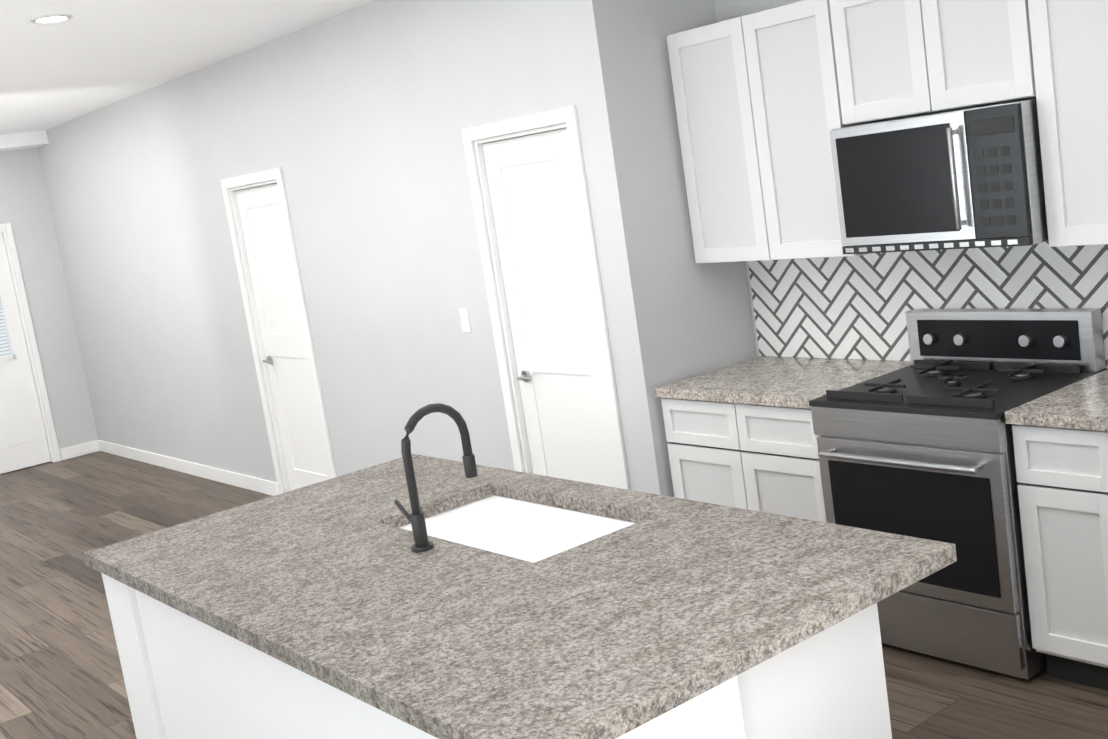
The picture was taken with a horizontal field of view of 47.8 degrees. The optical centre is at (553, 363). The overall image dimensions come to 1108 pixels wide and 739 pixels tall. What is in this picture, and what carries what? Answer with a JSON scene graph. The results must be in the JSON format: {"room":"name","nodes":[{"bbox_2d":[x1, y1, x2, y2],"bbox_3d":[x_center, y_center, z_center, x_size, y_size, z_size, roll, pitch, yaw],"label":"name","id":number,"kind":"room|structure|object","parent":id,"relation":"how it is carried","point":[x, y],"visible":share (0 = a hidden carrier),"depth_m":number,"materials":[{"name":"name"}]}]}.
{"room":"kitchen","nodes":[
{"label":"kitchen","id":0,"kind":"room"},
{"bbox_2d":[0,130,48,150],"bbox_3d":[-6.139,-1.422,9.204,4.640,0.110,0.320,-15,11,-37],"label":"ceiling","id":1,"kind":"structure","parent":0,"point":[23,140],"depth_m":10.36,"materials":[{"name":"paint"}]},
{"bbox_2d":[0,148,98,459],"bbox_3d":[-6.083,-0.115,9.589,4.920,2.800,0.140,-15,11,-37],"label":"wall","id":2,"kind":"structure","parent":0,"point":[25,210],"depth_m":10.81,"materials":[{"name":"paint"}]},
{"bbox_2d":[0,233,50,473],"bbox_3d":[-4.810,-0.059,10.545,0.704,2.007,0.095,-15,11,-37],"label":"back door","id":3,"kind":"structure","parent":2,"relation":"in","point":[23,442],"depth_m":10.70,"materials":[{"name":"white wood"}]},
{"bbox_2d":[0,298,11,354],"bbox_3d":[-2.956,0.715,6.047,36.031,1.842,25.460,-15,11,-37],"label":"window blinds","id":4,"kind":"object","parent":3,"relation":"attached to","point":[4,336],"depth_m":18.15,"materials":[{"name":"white wood"}]},
{"bbox_2d":[0,223,61,461],"bbox_3d":[-4.830,-0.090,10.559,0.850,2.090,0.156,-15,11,-37],"label":"door frame","id":5,"kind":"structure","parent":2,"relation":"attached to","point":[23,304],"depth_m":10.73,"materials":[{"name":"white wood"}]},
{"bbox_2d":[60,440,98,459],"bbox_3d":[-4.183,0.761,11.010,0.325,0.100,0.014,-15,11,-37],"label":"baseboard","id":6,"kind":"structure","parent":2,"relation":"attached to","point":[89,447],"depth_m":11.00,"materials":[{"name":"white wood"}]},
{"bbox_2d":[0,0,372,134],"bbox_3d":[-1.962,-1.410,4.354,6.120,0.120,13.900,-15,11,-37],"label":"ceiling","id":7,"kind":"structure","parent":0,"point":[90,56],"depth_m":6.45,"materials":[{"name":"paint"}]},
{"bbox_2d":[30,14,71,22],"bbox_3d":[-2.139,-1.468,5.318,0.170,0.008,0.170,-15,11,-37],"label":"recessed light","id":8,"kind":"object","parent":7,"relation":"in","point":[52,18],"visible":0.98,"depth_m":5.29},
{"bbox_2d":[38,0,673,496],"bbox_3d":[-1.913,-0.499,8.045,0.140,2.800,7.400,-15,11,-37],"label":"wall","id":9,"kind":"structure","parent":0,"point":[354,122],"depth_m":6.79,"materials":[{"name":"paint"}]},
{"bbox_2d":[97,440,278,495],"bbox_3d":[-2.934,0.779,9.690,0.014,0.100,3.630,-15,11,-37],"label":"baseboard","id":10,"kind":"structure","parent":9,"relation":"attached to","point":[234,479],"depth_m":9.38,"materials":[{"name":"white wood"}]},
{"bbox_2d":[220,167,336,493],"bbox_3d":[-1.647,-0.145,7.810,0.156,2.102,0.844,-15,11,-37],"label":"trim","id":11,"kind":"structure","parent":9,"relation":"attached to","point":[258,179],"depth_m":7.93,"materials":[{"name":"white wood"}]},
{"bbox_2d":[235,183,329,490],"bbox_3d":[-1.675,-0.099,7.790,0.093,2.011,0.678,-15,11,-37],"label":"bedroom door","id":12,"kind":"structure","parent":9,"relation":"in","point":[277,303],"depth_m":7.82,"materials":[{"name":"white wood"}]},
{"bbox_2d":[459,309,471,331],"bbox_3d":[-0.434,-0.213,6.101,0.008,0.115,0.070,-15,11,-37],"label":"light switch","id":13,"kind":"object","parent":9,"relation":"attached to","point":[465,320],"visible":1,"depth_m":6.09,"materials":[{"name":"white plastic"}]},
{"bbox_2d":[461,105,629,489],"bbox_3d":[0.038,-0.061,5.651,0.156,2.102,0.824,-15,11,-37],"label":"trim","id":14,"kind":"structure","parent":9,"relation":"attached to","point":[552,120],"depth_m":5.65,"materials":[{"name":"white wood"}]},
{"bbox_2d":[482,128,618,487],"bbox_3d":[0.010,-0.015,5.631,0.093,2.011,0.658,-15,11,-37],"label":"pantry door","id":15,"kind":"structure","parent":9,"relation":"in","point":[533,197],"depth_m":5.61,"materials":[{"name":"white wood"}]},
{"bbox_2d":[0,451,1107,738],"bbox_3d":[-1.535,1.444,4.799,6.120,0.120,13.900,-15,11,-37],"label":"floor","id":16,"kind":"structure","parent":0,"point":[60,671],"depth_m":5.89,"materials":[{"name":"brown wood"}]},
{"bbox_2d":[91,491,891,738],"bbox_3d":[-0.215,0.958,3.384,1.160,0.874,2.222,-15,11,-37],"label":"kitchen island","id":17,"kind":"object","parent":16,"relation":"on","point":[184,679],"depth_m":3.07,"materials":[{"name":"wood"}]},
{"bbox_2d":[84,495,791,738],"bbox_3d":[-0.494,0.569,3.150,0.650,0.040,2.284,-15,11,-37],"label":"island countertop","id":18,"kind":"structure","parent":17,"relation":"on","point":[442,638],"depth_m":2.74,"materials":[{"name":"grey stone"}]},
{"bbox_2d":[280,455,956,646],"bbox_3d":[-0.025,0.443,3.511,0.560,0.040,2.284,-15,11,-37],"label":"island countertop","id":19,"kind":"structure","parent":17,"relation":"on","point":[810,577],"depth_m":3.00,"materials":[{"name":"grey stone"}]},
{"bbox_2d":[654,240,1107,690],"bbox_3d":[1.398,0.287,4.492,0.653,1.377,2.270,-15,11,-37],"label":"base cabinet","id":20,"kind":"object","parent":16,"relation":"on","point":[742,435],"visible":0.73,"depth_m":4.68,"materials":[{"name":"wood"}]},
{"bbox_2d":[809,308,1105,679],"bbox_3d":[1.432,0.424,4.410,0.721,1.125,0.752,-15,11,-37],"label":"range","id":21,"kind":"object","parent":16,"relation":"on","point":[922,446],"visible":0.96,"depth_m":4.23,"materials":[{"name":"silver metal"}]},
{"bbox_2d":[619,0,756,382],"bbox_3d":[0.583,-0.459,5.388,0.540,2.800,0.140,-15,11,-37],"label":"wall","id":22,"kind":"structure","parent":0,"point":[707,317],"depth_m":5.23,"materials":[{"name":"paint"}]},
{"bbox_2d":[713,0,1107,369],"bbox_3d":[2.138,-0.465,3.936,0.140,2.800,4.340,-15,11,-37],"label":"wall","id":23,"kind":"structure","parent":0,"point":[727,9],"depth_m":5.21,"materials":[{"name":"paint"}]},
{"bbox_2d":[666,0,1107,262],"bbox_3d":[1.353,-0.886,4.411,0.326,0.952,2.270,-15,11,-37],"label":"upper cabinet","id":24,"kind":"object","parent":23,"relation":"attached to","point":[767,101],"visible":0.96,"depth_m":4.50,"materials":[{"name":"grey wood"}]},
{"bbox_2d":[829,99,1048,253],"bbox_3d":[1.387,-0.646,4.333,0.444,0.452,0.752,-15,11,-37],"label":"over-the-range microwave","id":25,"kind":"object","parent":24,"relation":"attached to","point":[966,178],"visible":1,"depth_m":4.16,"materials":[{"name":"silver metal"}]},
{"bbox_2d":[746,240,1107,375],"bbox_3d":[1.581,-0.228,4.614,0.010,0.462,2.270,-15,11,-37],"label":"backsplash","id":26,"kind":"structure","parent":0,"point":[850,308],"depth_m":4.92,"materials":[{"name":"tile"}]}
]}

